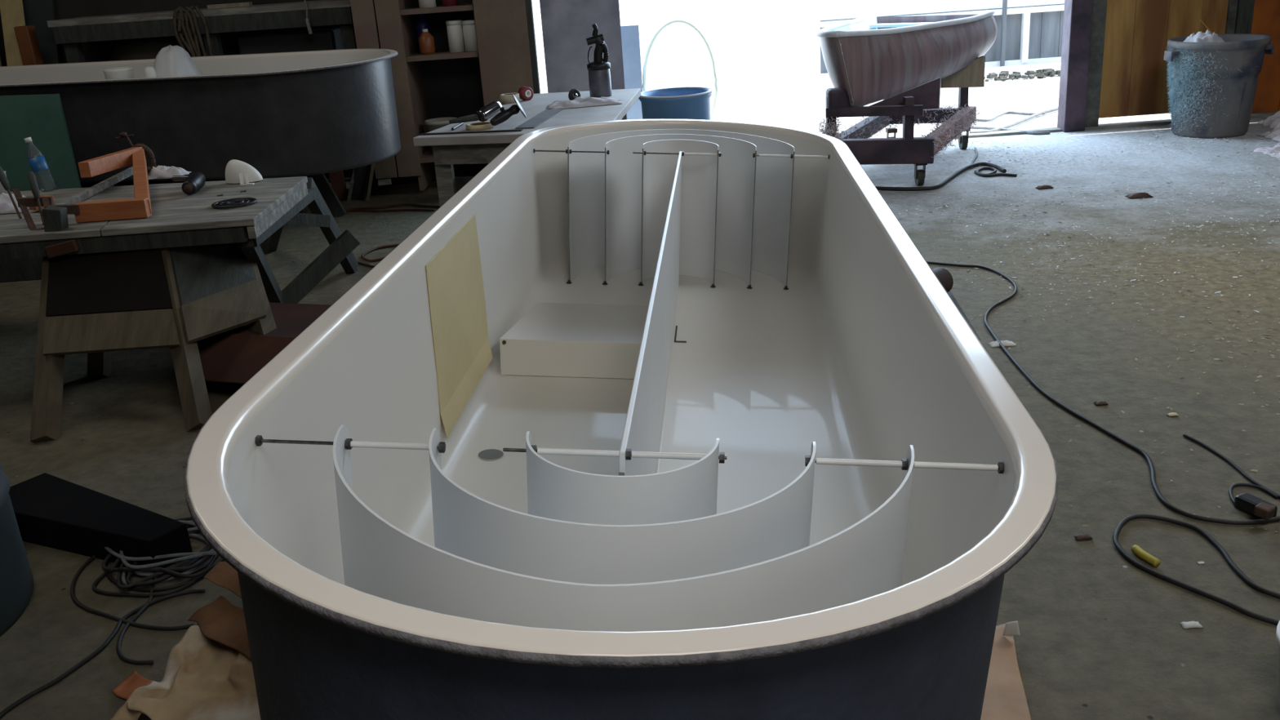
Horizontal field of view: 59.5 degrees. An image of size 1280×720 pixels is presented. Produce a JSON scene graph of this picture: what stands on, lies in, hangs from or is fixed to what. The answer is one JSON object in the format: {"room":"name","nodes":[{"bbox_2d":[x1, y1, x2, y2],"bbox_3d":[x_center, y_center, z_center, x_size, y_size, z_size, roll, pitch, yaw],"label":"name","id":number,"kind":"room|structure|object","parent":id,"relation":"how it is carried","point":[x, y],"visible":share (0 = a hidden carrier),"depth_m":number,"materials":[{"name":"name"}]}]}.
{"room":"fabrication workshop","nodes":[
{"label":"fabrication workshop","id":0,"kind":"room"},
{"bbox_2d":[0,0,353,187],"bbox_3d":[0.271,-3.576,8.527,15.060,4.000,0.250,-4,20,0],"label":"wall","id":1,"kind":"structure","parent":0,"point":[99,51],"depth_m":8.61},
{"bbox_2d":[327,111,1276,182],"bbox_3d":[1.632,-1.745,9.065,9.500,0.020,0.120,-4,20,0],"label":"trim","id":2,"kind":"structure","parent":1,"relation":"attached to","point":[1268,114],"depth_m":9.01,"materials":[{"name":"grey wood"}]},
{"bbox_2d":[1057,0,1093,132],"bbox_3d":[3.374,-3.356,8.498,0.170,3.200,0.160,-4,20,0],"label":"door frame","id":3,"kind":"structure","parent":1,"relation":"attached to","point":[1077,14],"depth_m":8.81,"materials":[{"name":"wood"}]},
{"bbox_2d":[1084,0,1106,127],"bbox_3d":[3.528,-3.377,8.526,0.120,3.200,0.100,-4,20,0],"label":"trim","id":4,"kind":"structure","parent":1,"relation":"attached to","point":[1100,6],"depth_m":8.85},
{"bbox_2d":[1098,0,1254,118],"bbox_3d":[4.179,-3.455,8.558,1.181,3.100,0.072,-4,20,0],"label":"door","id":5,"kind":"structure","parent":1,"relation":"in","point":[1137,34],"depth_m":8.88,"materials":[{"name":"wood"}]},
{"bbox_2d":[1250,0,1279,113],"bbox_3d":[5.895,-3.570,8.602,2.236,3.200,0.040,-4,20,0],"label":"trim","id":6,"kind":"structure","parent":1,"relation":"attached to","point":[1266,14],"depth_m":8.98,"materials":[{"name":"orange wood"}]},
{"bbox_2d":[0,117,1279,719],"bbox_3d":[0.540,0.558,2.924,15.000,0.001,13.100,-4,20,0],"label":"floor","id":7,"kind":"structure","parent":0,"point":[1102,637],"depth_m":4.02,"materials":[{"name":"concrete"}]},
{"bbox_2d":[0,0,25,66],"bbox_3d":[-4.569,-1.924,8.290,0.162,1.726,0.872,-9,20,-12],"label":"leaning board","id":8,"kind":"object","parent":7,"relation":"on","point":[12,15],"visible":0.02,"depth_m":8.33,"materials":[{"name":"yellow wood"}]},
{"bbox_2d":[0,463,33,636],"bbox_3d":[-2.035,0.424,2.865,0.760,0.630,0.760,-4,20,0],"label":"drum","id":9,"kind":"object","parent":7,"relation":"on","point":[16,580],"visible":1,"depth_m":2.96,"materials":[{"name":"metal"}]},
{"bbox_2d":[0,256,43,282],"bbox_3d":[-3.528,-0.728,6.548,0.700,0.492,0.160,-4,20,0],"label":"box","id":10,"kind":"object","parent":7,"relation":"on","point":[20,268],"visible":0.03,"depth_m":6.53,"materials":[{"name":"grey wood"}]},
{"bbox_2d":[22,0,60,64],"bbox_3d":[-4.562,-2.039,8.625,0.345,1.704,0.249,-4,20,0],"label":"leaning board","id":11,"kind":"object","parent":7,"relation":"on","point":[37,13],"visible":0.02,"depth_m":8.50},
{"bbox_2d":[8,472,192,568],"bbox_3d":[-1.686,0.503,3.361,0.762,0.100,0.239,10,24,33],"label":"box","id":12,"kind":"object","parent":7,"relation":"on","point":[51,511],"visible":0.75,"depth_m":3.31,"materials":[{"name":"plastic"}]},
{"bbox_2d":[0,588,204,718],"bbox_3d":[-1.373,0.725,2.814,0.106,0.011,0.628,7,22,27],"label":"extension cord","id":13,"kind":"object","parent":7,"relation":"on","point":[116,629],"visible":1,"depth_m":2.79,"materials":[{"name":"black rubber"}]},
{"bbox_2d":[70,528,194,631],"bbox_3d":[-1.405,0.620,3.112,0.345,0.011,0.619,-10,21,-15],"label":"extension cord","id":14,"kind":"object","parent":7,"relation":"on","point":[86,562],"visible":0.59,"depth_m":2.95,"materials":[{"name":"black rubber"}]},
{"bbox_2d":[111,670,152,699],"bbox_3d":[-1.196,0.765,2.634,0.144,0.028,0.070,15,27,43],"label":"scrap","id":15,"kind":"object","parent":7,"relation":"on","point":[124,690],"visible":0.8,"depth_m":2.64,"materials":[{"name":"orange wood"}]},
{"bbox_2d":[115,572,157,664],"bbox_3d":[-1.320,0.656,2.993,0.102,0.011,0.594,-9,20,-14],"label":"extension cord","id":16,"kind":"object","parent":7,"relation":"on","point":[122,656],"visible":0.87,"depth_m":2.84,"materials":[{"name":"black rubber"}]},
{"bbox_2d":[30,242,276,442],"bbox_3d":[-1.877,-0.176,4.564,1.043,0.665,1.112,-4,20,0],"label":"sawhorse","id":17,"kind":"object","parent":7,"relation":"on","point":[98,304],"visible":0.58,"depth_m":4.39,"materials":[{"name":"brown wood"}]},
{"bbox_2d":[92,516,224,597],"bbox_3d":[-1.341,0.549,3.238,0.459,0.051,0.446,-4,20,0],"label":"coil","id":18,"kind":"object","parent":7,"relation":"on","point":[183,585],"depth_m":3.12,"materials":[{"name":"black rubber"}]},
{"bbox_2d":[110,623,260,719],"bbox_3d":[-0.920,0.722,2.506,0.518,0.164,0.298,6,22,26],"label":"crumpled cloth","id":19,"kind":"object","parent":7,"relation":"on","point":[204,678],"visible":0.56,"depth_m":2.54,"materials":[{"name":"fabric"}]},
{"bbox_2d":[187,595,250,658],"bbox_3d":[-0.943,0.609,2.614,0.375,0.104,0.120,11,25,35],"label":"kraft paper","id":20,"kind":"object","parent":19,"relation":"on","point":[221,621],"visible":0.66,"depth_m":2.64,"materials":[{"name":"paper"}]},
{"bbox_2d":[203,561,241,598],"bbox_3d":[-0.952,0.527,2.684,0.230,0.029,0.107,3,21,20],"label":"scrap","id":21,"kind":"object","parent":20,"relation":"on","point":[223,575],"visible":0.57,"depth_m":2.70,"materials":[{"name":"brown paper"}]},
{"bbox_2d":[46,0,378,192],"bbox_3d":[-3.114,-1.950,8.527,2.200,1.392,0.611,-3,20,2],"label":"bench","id":22,"kind":"object","parent":7,"relation":"on","point":[71,32],"visible":0.46,"depth_m":8.04,"materials":[{"name":"grey wood"}]},
{"bbox_2d":[110,35,203,61],"bbox_3d":[-3.636,-2.106,8.505,0.740,0.835,0.407,-4,20,0],"label":"bundle","id":23,"kind":"object","parent":22,"relation":"on","point":[147,47],"visible":0.07,"depth_m":8.27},
{"bbox_2d":[173,5,213,57],"bbox_3d":[-3.208,-2.313,8.053,0.266,0.454,0.037,-4,20,0],"label":"bundle","id":24,"kind":"object","parent":22,"relation":"hanging from","point":[193,46],"visible":0.71,"depth_m":8.02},
{"bbox_2d":[46,0,351,27],"bbox_3d":[-3.158,-2.581,8.294,2.200,0.045,0.600,-3,20,2],"label":"countertop","id":25,"kind":"structure","parent":22,"relation":"on","point":[320,4],"depth_m":8.02,"materials":[{"name":"grey wood"}]},
{"bbox_2d":[206,1,252,9],"bbox_3d":[-2.966,-2.562,8.093,0.300,0.030,0.090,-5,20,-3],"label":"timber offcut","id":26,"kind":"object","parent":22,"relation":"on","point":[250,3],"visible":1,"depth_m":8.05,"materials":[{"name":"brown wood"}]},
{"bbox_2d":[237,27,342,54],"bbox_3d":[-2.604,-2.124,8.525,0.700,0.720,0.360,-4,20,0],"label":"crate","id":27,"kind":"object","parent":22,"relation":"on","point":[322,39],"visible":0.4,"depth_m":8.26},
{"bbox_2d":[196,302,331,385],"bbox_3d":[-1.543,-0.036,4.642,0.525,0.225,0.859,-4,20,0],"label":"cardboard box","id":28,"kind":"object","parent":7,"relation":"on","point":[233,356],"visible":0.32,"depth_m":4.47,"materials":[{"name":"cardboard"}]},
{"bbox_2d":[219,173,346,254],"bbox_3d":[-2.342,-1.030,7.189,0.393,0.501,1.130,1,20,13],"label":"trestle","id":29,"kind":"object","parent":7,"relation":"on","point":[324,187],"visible":0.17,"depth_m":7.65,"materials":[{"name":"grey wood"}]},
{"bbox_2d":[0,48,400,182],"bbox_3d":[-3.394,-1.560,7.216,3.922,0.679,1.262,1,21,12],"label":"tank","id":30,"kind":"object","parent":29,"relation":"on","point":[294,113],"visible":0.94,"depth_m":6.54,"materials":[{"name":"plastic"}]},
{"bbox_2d":[102,66,134,79],"bbox_3d":[-3.240,-1.545,7.089,0.180,0.590,0.180,-4,20,0],"label":"plastic tub","id":31,"kind":"object","parent":30,"relation":"in","point":[118,73],"visible":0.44,"depth_m":6.94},
{"bbox_2d":[153,44,203,76],"bbox_3d":[-2.940,-1.660,7.165,0.368,0.691,0.365,-4,20,0],"label":"plastic bag","id":32,"kind":"object","parent":30,"relation":"in","point":[175,60],"visible":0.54,"depth_m":7.01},
{"bbox_2d":[0,53,386,84],"bbox_3d":[-3.394,-1.565,7.220,3.812,0.555,1.142,1,21,12],"label":"basin","id":33,"kind":"object","parent":30,"relation":"in","point":[284,68],"depth_m":7.43,"materials":[{"name":"plastic"}]},
{"bbox_2d":[236,177,359,303],"bbox_3d":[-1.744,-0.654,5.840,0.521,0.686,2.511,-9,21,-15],"label":"sawhorse","id":34,"kind":"object","parent":7,"relation":"on","point":[340,248],"visible":0.62,"depth_m":5.64,"materials":[{"name":"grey wood"}]},
{"bbox_2d":[0,176,307,259],"bbox_3d":[-2.521,-0.632,4.948,1.985,0.094,1.146,-4,20,0],"label":"tabletop","id":35,"kind":"object","parent":34,"relation":"on","point":[178,218],"visible":0.79,"depth_m":4.50,"materials":[{"name":"grey wood"}]},
{"bbox_2d":[0,192,29,213],"bbox_3d":[-2.814,-0.703,4.942,0.290,0.076,0.250,-4,20,0],"label":"glove","id":36,"kind":"object","parent":35,"relation":"on","point":[6,206],"visible":0.41,"depth_m":4.87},
{"bbox_2d":[0,166,53,231],"bbox_3d":[-2.473,-0.647,4.554,0.141,0.284,0.347,-21,26,-39],"label":"clamp","id":37,"kind":"object","parent":35,"relation":"on","point":[23,202],"visible":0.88,"depth_m":4.53,"materials":[{"name":"metal"}]},
{"bbox_2d":[24,137,56,191],"bbox_3d":[-2.856,-0.930,5.328,0.095,0.262,0.072,-4,20,0],"label":"water bottle","id":38,"kind":"object","parent":35,"relation":"on","point":[37,161],"visible":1,"depth_m":5.31,"materials":[{"name":"clear plastic"}]},
{"bbox_2d":[0,93,81,191],"bbox_3d":[-3.574,-1.235,6.423,0.751,0.545,0.193,0,20,12],"label":"leaning board","id":39,"kind":"object","parent":35,"relation":"on","point":[40,117],"visible":0.67,"depth_m":6.40,"materials":[{"name":"wood"}]},
{"bbox_2d":[27,171,79,225],"bbox_3d":[-2.345,-0.620,4.515,0.148,0.272,0.272,-17,23,-31],"label":"clamp","id":40,"kind":"object","parent":35,"relation":"on","point":[71,208],"visible":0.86,"depth_m":4.51,"materials":[{"name":"metal"}]},
{"bbox_2d":[42,205,68,231],"bbox_3d":[-2.319,-0.535,4.447,0.089,0.148,0.060,-4,20,0],"label":"block","id":41,"kind":"object","parent":35,"relation":"on","point":[55,218],"visible":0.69,"depth_m":4.42,"materials":[{"name":"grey wood"}]},
{"bbox_2d":[44,238,80,257],"bbox_3d":[-2.279,-0.441,4.418,0.123,0.064,0.040,-4,20,0],"label":"wood offcut","id":42,"kind":"object","parent":35,"relation":"attached to","point":[70,246],"visible":1,"depth_m":4.40,"materials":[{"name":"brown wood"}]},
{"bbox_2d":[55,166,133,204],"bbox_3d":[-2.536,-0.811,5.255,0.030,0.035,0.958,-5,20,-3],"label":"batten","id":43,"kind":"object","parent":35,"relation":"on","point":[83,195],"visible":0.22,"depth_m":5.21,"materials":[{"name":"grey wood"}]},
{"bbox_2d":[74,146,151,222],"bbox_3d":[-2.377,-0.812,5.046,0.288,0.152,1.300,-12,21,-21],"label":"wooden frame","id":44,"kind":"object","parent":35,"relation":"on","point":[140,206],"visible":0.99,"depth_m":4.68,"materials":[{"name":"orange wood"}]},
{"bbox_2d":[115,132,156,172],"bbox_3d":[-2.575,-1.061,5.723,0.175,0.211,0.036,-4,20,0],"label":"c-clamp","id":45,"kind":"object","parent":44,"relation":"attached to","point":[151,156],"visible":0.72,"depth_m":5.71,"materials":[{"name":"metal"}]},
{"bbox_2d":[147,165,191,179],"bbox_3d":[-2.345,-0.933,5.520,0.222,0.056,0.156,-4,20,0],"label":"rag","id":46,"kind":"object","parent":35,"relation":"on","point":[160,171],"visible":0.88,"depth_m":5.47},
{"bbox_2d":[172,172,205,195],"bbox_3d":[-2.039,-0.812,5.093,0.129,0.078,0.309,-14,22,-27],"label":"grinder","id":47,"kind":"object","parent":35,"relation":"on","point":[193,183],"visible":1,"depth_m":5.01,"materials":[{"name":"black plastic"}]},
{"bbox_2d":[211,197,257,208],"bbox_3d":[-1.705,-0.661,4.705,0.184,0.009,0.184,-4,20,0],"label":"disc","id":48,"kind":"object","parent":35,"relation":"on","point":[239,202],"visible":1,"depth_m":4.69,"materials":[{"name":"black plastic"}]},
{"bbox_2d":[225,160,262,186],"bbox_3d":[-1.853,-0.876,5.197,0.170,0.106,0.155,-4,20,0],"label":"hood","id":49,"kind":"object","parent":35,"relation":"on","point":[237,171],"visible":1,"depth_m":5.18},
{"bbox_2d":[328,170,347,199],"bbox_3d":[-2.213,-1.321,8.190,0.108,0.330,0.127,-4,20,0],"label":"leaning board","id":50,"kind":"object","parent":7,"relation":"on","point":[338,184],"visible":0.5,"depth_m":8.21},
{"bbox_2d":[351,164,369,199],"bbox_3d":[-2.028,-1.333,8.150,0.227,0.380,0.069,11,25,36],"label":"leaning board","id":51,"kind":"object","parent":7,"relation":"on","point":[361,178],"visible":0.57,"depth_m":8.17,"materials":[{"name":"brown wood"}]},
{"bbox_2d":[330,203,439,214],"bbox_3d":[-1.938,-1.048,7.828,1.202,0.016,0.254,-2,20,5],"label":"extension cord","id":52,"kind":"object","parent":7,"relation":"on","point":[402,204],"visible":0.56,"depth_m":7.88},
{"bbox_2d":[350,0,533,191],"bbox_3d":[-1.401,-2.395,8.088,1.220,2.300,0.615,-4,20,0],"label":"storage cabinet","id":53,"kind":"object","parent":7,"relation":"on","point":[443,83],"visible":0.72,"depth_m":7.95,"materials":[{"name":"brown wood"}]},
{"bbox_2d":[415,13,431,53],"bbox_3d":[-1.569,-2.375,8.110,0.104,0.285,0.104,-4,20,0],"label":"bottle","id":54,"kind":"object","parent":53,"relation":"on","point":[422,23],"visible":0.52,"depth_m":8.06,"materials":[{"name":"plastic"}]},
{"bbox_2d":[417,28,435,54],"bbox_3d":[-1.522,-2.270,7.979,0.110,0.170,0.110,-4,20,0],"label":"bottle","id":55,"kind":"object","parent":53,"relation":"on","point":[426,41],"visible":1,"depth_m":7.94,"materials":[{"name":"orange plastic"}]},
{"bbox_2d":[419,146,434,163],"bbox_3d":[-1.357,-1.558,8.387,0.510,0.035,0.560,-4,20,0],"label":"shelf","id":56,"kind":"object","parent":53,"relation":"attached to","point":[426,155],"depth_m":8.19,"materials":[{"name":"brown wood"}]},
{"bbox_2d":[400,2,473,15],"bbox_3d":[-1.425,-2.525,8.039,0.510,0.035,0.560,-4,20,0],"label":"shelf","id":57,"kind":"object","parent":53,"relation":"attached to","point":[411,8],"depth_m":7.78,"materials":[{"name":"brown wood"}]},
{"bbox_2d":[423,116,457,154],"bbox_3d":[-1.448,-1.643,8.227,0.246,0.245,0.240,-4,20,0],"label":"pail","id":58,"kind":"object","parent":53,"relation":"on","point":[433,124],"visible":0.26,"depth_m":8.12,"materials":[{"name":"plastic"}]},
{"bbox_2d":[406,48,478,62],"bbox_3d":[-1.404,-2.229,8.145,0.510,0.035,0.560,-4,20,0],"label":"shelf","id":59,"kind":"object","parent":53,"relation":"attached to","point":[413,55],"depth_m":7.88,"materials":[{"name":"brown wood"}]},
{"bbox_2d":[445,19,465,52],"bbox_3d":[-1.314,-2.306,7.971,0.114,0.215,0.114,-4,20,0],"label":"jar","id":60,"kind":"object","parent":53,"relation":"on","point":[454,28],"visible":1,"depth_m":7.93,"materials":[{"name":"white plastic"}]},
{"bbox_2d":[461,19,477,51],"bbox_3d":[-1.189,-2.312,7.972,0.141,0.210,0.140,-4,20,0],"label":"tub","id":61,"kind":"object","parent":53,"relation":"on","point":[468,25],"visible":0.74,"depth_m":7.92,"materials":[{"name":"white plastic"}]},
{"bbox_2d":[413,88,640,207],"bbox_3d":[-0.455,-1.097,6.587,1.019,0.756,1.798,1,20,13],"label":"workbench","id":62,"kind":"object","parent":7,"relation":"on","point":[448,149],"depth_m":5.92,"materials":[{"name":"grey wood"}]},
{"bbox_2d":[448,100,502,124],"bbox_3d":[-0.856,-1.294,5.873,0.303,0.096,0.087,-19,24,-35],"label":"grinder","id":63,"kind":"object","parent":62,"relation":"on","point":[491,109],"visible":0.97,"depth_m":5.87,"materials":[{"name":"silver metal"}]},
{"bbox_2d":[465,121,494,130],"bbox_3d":[-0.845,-1.234,5.909,0.150,0.025,0.150,-4,20,0],"label":"tape roll","id":64,"kind":"object","parent":62,"relation":"on","point":[480,126],"visible":0.95,"depth_m":5.86,"materials":[{"name":"brown paper"}]},
{"bbox_2d":[489,93,526,125],"bbox_3d":[-0.672,-1.304,5.829,0.220,0.148,0.115,-21,26,-39],"label":"cutter","id":65,"kind":"object","parent":62,"relation":"on","point":[504,115],"visible":1,"depth_m":5.82,"materials":[{"name":"black plastic"}]},
{"bbox_2d":[517,86,533,100],"bbox_3d":[-0.713,-1.662,6.980,0.084,0.084,0.054,-20,25,-37],"label":"tape roll","id":66,"kind":"object","parent":62,"relation":"on","point":[526,93],"visible":1,"depth_m":6.96,"materials":[{"name":"red plastic"}]},
{"bbox_2d":[413,88,640,146],"bbox_3d":[-0.478,-1.425,6.468,1.019,0.045,1.798,1,20,13],"label":"countertop","id":67,"kind":"structure","parent":62,"relation":"on","point":[539,103],"depth_m":6.07,"materials":[{"name":"wood"}]},
{"bbox_2d":[515,108,563,128],"bbox_3d":[-0.544,-1.319,6.111,0.100,0.006,0.693,-1,20,9],"label":"sheet","id":68,"kind":"object","parent":62,"relation":"on","point":[540,118],"visible":1,"depth_m":6.06,"materials":[{"name":"grey paper"}]},
{"bbox_2d":[546,96,622,109],"bbox_3d":[-0.329,-1.519,6.565,0.448,0.045,0.237,-5,20,-4],"label":"rag","id":69,"kind":"object","parent":62,"relation":"on","point":[579,102],"visible":1,"depth_m":6.50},
{"bbox_2d":[586,23,611,97],"bbox_3d":[-0.256,-1.838,6.864,0.144,0.434,0.144,-4,20,0],"label":"gun","id":70,"kind":"object","parent":62,"relation":"on","point":[599,75],"visible":0.99,"depth_m":6.84,"materials":[{"name":"black plastic"}]},
{"bbox_2d":[588,68,611,97],"bbox_3d":[-0.248,-1.728,6.903,0.136,0.200,0.135,-4,20,0],"label":"cup","id":71,"kind":"object","parent":70,"relation":"on","point":[599,79],"depth_m":6.86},
{"bbox_2d":[524,0,540,93],"bbox_3d":[-0.801,-2.776,7.698,0.050,3.200,0.100,-4,20,0],"label":"trim","id":72,"kind":"structure","parent":7,"relation":"on","point":[529,10],"depth_m":7.86,"materials":[{"name":"paint"}]},
{"bbox_2d":[539,0,626,119],"bbox_3d":[-0.484,-3.046,8.385,0.600,3.200,0.030,-4,20,0],"label":"door","id":73,"kind":"structure","parent":7,"relation":"on","point":[566,24],"depth_m":8.58,"materials":[{"name":"grey wood"}]},
{"bbox_2d":[638,86,712,119],"bbox_3d":[0.261,-1.505,7.703,0.512,0.672,0.512,-4,20,0],"label":"bucket","id":74,"kind":"object","parent":7,"relation":"on","point":[686,102],"visible":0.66,"depth_m":7.45,"materials":[{"name":"plastic"}]},
{"bbox_2d":[817,55,985,185],"bbox_3d":[1.871,-1.709,7.945,0.869,0.680,1.782,6,22,26],"label":"trolley","id":75,"kind":"object","parent":7,"relation":"on","point":[918,104],"visible":0.88,"depth_m":7.38,"materials":[{"name":"wood"}]},
{"bbox_2d":[816,9,997,106],"bbox_3d":[1.661,-2.208,8.129,1.049,0.525,2.038,15,27,42],"label":"boat","id":76,"kind":"object","parent":75,"relation":"on","point":[871,57],"depth_m":7.63,"materials":[{"name":"wood"}]},
{"bbox_2d":[875,162,1006,191],"bbox_3d":[2.056,-1.223,7.525,1.096,0.026,0.332,-16,23,-30],"label":"air hose","id":77,"kind":"object","parent":7,"relation":"on","point":[945,181],"visible":0.95,"depth_m":7.35,"materials":[{"name":"black rubber"}]},
{"bbox_2d":[947,290,982,343],"bbox_3d":[1.076,-0.097,4.354,0.358,0.190,0.688,-2,20,6],"label":"crate","id":78,"kind":"object","parent":7,"relation":"on","point":[949,292],"visible":0.04,"depth_m":4.32,"materials":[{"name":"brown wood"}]},
{"bbox_2d":[932,267,953,292],"bbox_3d":[1.151,-0.294,4.459,0.110,0.110,0.185,15,27,42],"label":"roll","id":79,"kind":"object","parent":78,"relation":"on","point":[944,277],"visible":0.23,"depth_m":4.46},
{"bbox_2d":[973,166,1017,177],"bbox_3d":[2.384,-1.270,7.599,0.189,0.020,0.346,-9,20,-13],"label":"coil","id":80,"kind":"object","parent":7,"relation":"on","point":[993,173],"visible":1,"depth_m":7.53,"materials":[{"name":"black rubber"}]},
{"bbox_2d":[980,623,1031,719],"bbox_3d":[0.786,0.708,2.436,0.137,0.010,0.515,3,21,18],"label":"cardboard sheet","id":81,"kind":"object","parent":7,"relation":"on","point":[1005,698],"visible":0.59,"depth_m":2.44,"materials":[{"name":"cardboard"}]},
{"bbox_2d":[1003,620,1020,635],"bbox_3d":[0.853,0.621,2.579,0.016,0.056,0.043,-21,26,-39],"label":"scrap","id":82,"kind":"object","parent":81,"relation":"on","point":[1011,628],"visible":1,"depth_m":2.58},
{"bbox_2d":[870,126,1279,346],"bbox_3d":[3.548,-0.854,6.230,4.823,0.014,5.691,-4,20,0],"label":"debris","id":83,"kind":"object","parent":7,"relation":"on","point":[1155,138],"visible":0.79,"depth_m":6.92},
{"bbox_2d":[895,185,1279,535],"bbox_3d":[2.870,-0.307,4.847,3.476,0.012,4.033,-4,20,0],"label":"debris","id":84,"kind":"object","parent":7,"relation":"on","point":[1178,335],"visible":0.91,"depth_m":5.10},
{"bbox_2d":[926,261,1279,524],"bbox_3d":[1.589,-0.034,4.339,0.360,0.013,2.816,-4,20,0],"label":"extension cord","id":85,"kind":"object","parent":7,"relation":"on","point":[1033,382],"visible":0.95,"depth_m":3.63,"materials":[{"name":"black rubber"}]},
{"bbox_2d":[1130,544,1160,567],"bbox_3d":[1.304,0.505,2.887,0.026,0.022,0.086,-9,20,-14],"label":"wrap","id":86,"kind":"object","parent":7,"relation":"on","point":[1137,550],"visible":1,"depth_m":2.88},
{"bbox_2d":[1112,514,1279,625],"bbox_3d":[1.407,0.526,2.823,0.270,0.013,0.584,-7,20,-9],"label":"extension cord","id":87,"kind":"object","parent":7,"relation":"on","point":[1124,521],"visible":0.99,"depth_m":2.81,"materials":[{"name":"black rubber"}]},
{"bbox_2d":[1164,33,1274,138],"bbox_3d":[4.300,-2.046,8.402,0.707,0.715,0.689,-18,24,-33],"label":"trash can","id":88,"kind":"object","parent":7,"relation":"on","point":[1212,86],"visible":1,"depth_m":8.21,"materials":[{"name":"grey plastic"}]},
{"bbox_3d":[4.284,-2.328,8.301,0.425,0.080,0.375,-4,20,0],"label":"rubbish","id":89,"kind":"object","parent":88,"relation":"in","visible":0},
{"bbox_2d":[1183,29,1224,42],"bbox_3d":[4.183,-2.392,8.278,0.278,0.108,0.224,-4,20,0],"label":"rubbish","id":90,"kind":"object","parent":89,"relation":"on","point":[1207,37],"visible":0.8,"depth_m":8.23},
{"bbox_2d":[1182,433,1279,498],"bbox_3d":[1.770,0.314,3.344,0.027,0.010,0.468,-6,20,-6],"label":"lead","id":91,"kind":"object","parent":7,"relation":"on","point":[1184,435],"visible":1,"depth_m":3.37,"materials":[{"name":"black rubber"}]},
{"bbox_2d":[1228,482,1278,503],"bbox_3d":[1.712,0.384,3.163,0.160,0.010,0.120,-15,23,-28],"label":"lead","id":92,"kind":"object","parent":7,"relation":"on","point":[1231,488],"visible":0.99,"depth_m":3.19,"materials":[{"name":"black rubber"}]},
{"bbox_2d":[1234,493,1277,519],"bbox_3d":[1.687,0.400,3.047,0.084,0.062,0.154,-4,20,0],"label":"plug adaptor","id":93,"kind":"object","parent":7,"relation":"on","point":[1253,505],"visible":1,"depth_m":3.06,"materials":[{"name":"black plastic"}]},
{"bbox_2d":[1253,142,1279,158],"bbox_3d":[4.521,-1.427,7.614,0.584,0.155,0.393,-4,20,0],"label":"heap","id":94,"kind":"object","parent":7,"relation":"on","point":[1275,151],"visible":0.99,"depth_m":7.62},
{"bbox_2d":[1257,110,1279,128],"bbox_3d":[5.086,-1.866,8.607,0.588,0.203,0.428,-2,20,7],"label":"heap","id":95,"kind":"object","parent":7,"relation":"on","point":[1271,122],"visible":0.87,"depth_m":8.63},
{"bbox_2d":[1259,121,1279,141],"bbox_3d":[4.843,-1.655,8.078,0.610,0.187,0.480,-2,20,7],"label":"heap","id":96,"kind":"object","parent":7,"relation":"on","point":[1274,135],"visible":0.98,"depth_m":8.14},
{"bbox_2d":[1275,620,1279,714],"bbox_3d":[1.407,0.644,2.253,0.240,0.180,0.240,-4,20,0],"label":"bucket","id":97,"kind":"object","parent":7,"relation":"on","point":[1277,631],"visible":1,"depth_m":2.29,"materials":[{"name":"plastic"}]},
{"bbox_3d":[-4.443,-1.657,8.455,0.240,1.066,0.260,-4,20,0],"label":"stool","id":98,"kind":"object","parent":7,"relation":"on","visible":0},
{"bbox_2d":[13,25,43,65],"bbox_3d":[-4.488,-2.298,8.223,0.100,0.300,0.120,-4,20,0],"label":"leaning board","id":99,"kind":"object","parent":98,"relation":"on","point":[26,36],"visible":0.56,"depth_m":8.18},
{"bbox_3d":[-0.013,0.746,2.076,1.033,0.341,0.438,-4,20,0],"label":"trestle","id":100,"kind":"object","parent":7,"relation":"on","visible":0},
{"bbox_2d":[183,119,1058,719],"bbox_3d":[0.083,-0.088,3.056,1.247,0.704,3.920,-2,20,5],"label":"tank","id":101,"kind":"object","parent":100,"relation":"on","point":[646,419],"visible":1,"depth_m":2.02,"materials":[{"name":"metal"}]},
{"bbox_2d":[227,125,1015,585],"bbox_3d":[0.061,-0.087,3.057,1.142,0.555,3.812,2,20,3],"label":"basin","id":102,"kind":"object","parent":101,"relation":"in","point":[630,355],"depth_m":2.83,"materials":[{"name":"plastic"}]},
{"label":"outside","id":103,"kind":"structure","parent":0,"visible":0},
{"bbox_2d":[534,8,1171,137],"bbox_3d":[3.631,-5.421,18.923,32.000,0.001,20.900,-4,20,0],"label":"ground","id":104,"kind":"structure","parent":103,"point":[768,64],"depth_m":14.39,"materials":[{"name":"concrete"}]},
{"bbox_2d":[620,24,642,119],"bbox_3d":[-0.059,-2.282,9.404,0.160,1.020,0.120,-4,20,0],"label":"trim","id":105,"kind":"structure","parent":104,"relation":"on","point":[630,41],"depth_m":9.27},
{"bbox_2d":[642,17,718,119],"bbox_3d":[0.340,-2.312,9.381,0.640,1.060,0.040,-4,20,0],"label":"hoop","id":106,"kind":"object","parent":104,"relation":"on","point":[664,25],"visible":0.52,"depth_m":9.28},
{"bbox_2d":[819,0,1064,79],"bbox_3d":[4.412,-4.272,12.510,4.802,1.885,0.140,-4,20,0],"label":"fence","id":107,"kind":"object","parent":104,"relation":"on","point":[1030,32],"visible":0.41,"depth_m":12.64,"materials":[{"name":"metal"}]},
{"bbox_2d":[970,126,1049,134],"bbox_3d":[3.006,-1.879,9.162,0.090,0.024,0.723,-20,25,-38],"label":"hose","id":108,"kind":"object","parent":104,"relation":"on","point":[973,127],"visible":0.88,"depth_m":9.13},
{"bbox_2d":[968,106,1057,133],"bbox_3d":[3.330,-2.070,9.615,1.682,0.032,0.147,-21,26,-39],"label":"hose","id":109,"kind":"object","parent":104,"relation":"on","point":[1055,108],"visible":0.81,"depth_m":9.48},
{"bbox_2d":[984,68,1060,81],"bbox_3d":[4.488,-3.202,12.513,4.257,0.074,0.570,-4,20,0],"label":"rubble","id":110,"kind":"object","parent":104,"relation":"on","point":[1040,73],"visible":0.22,"depth_m":12.45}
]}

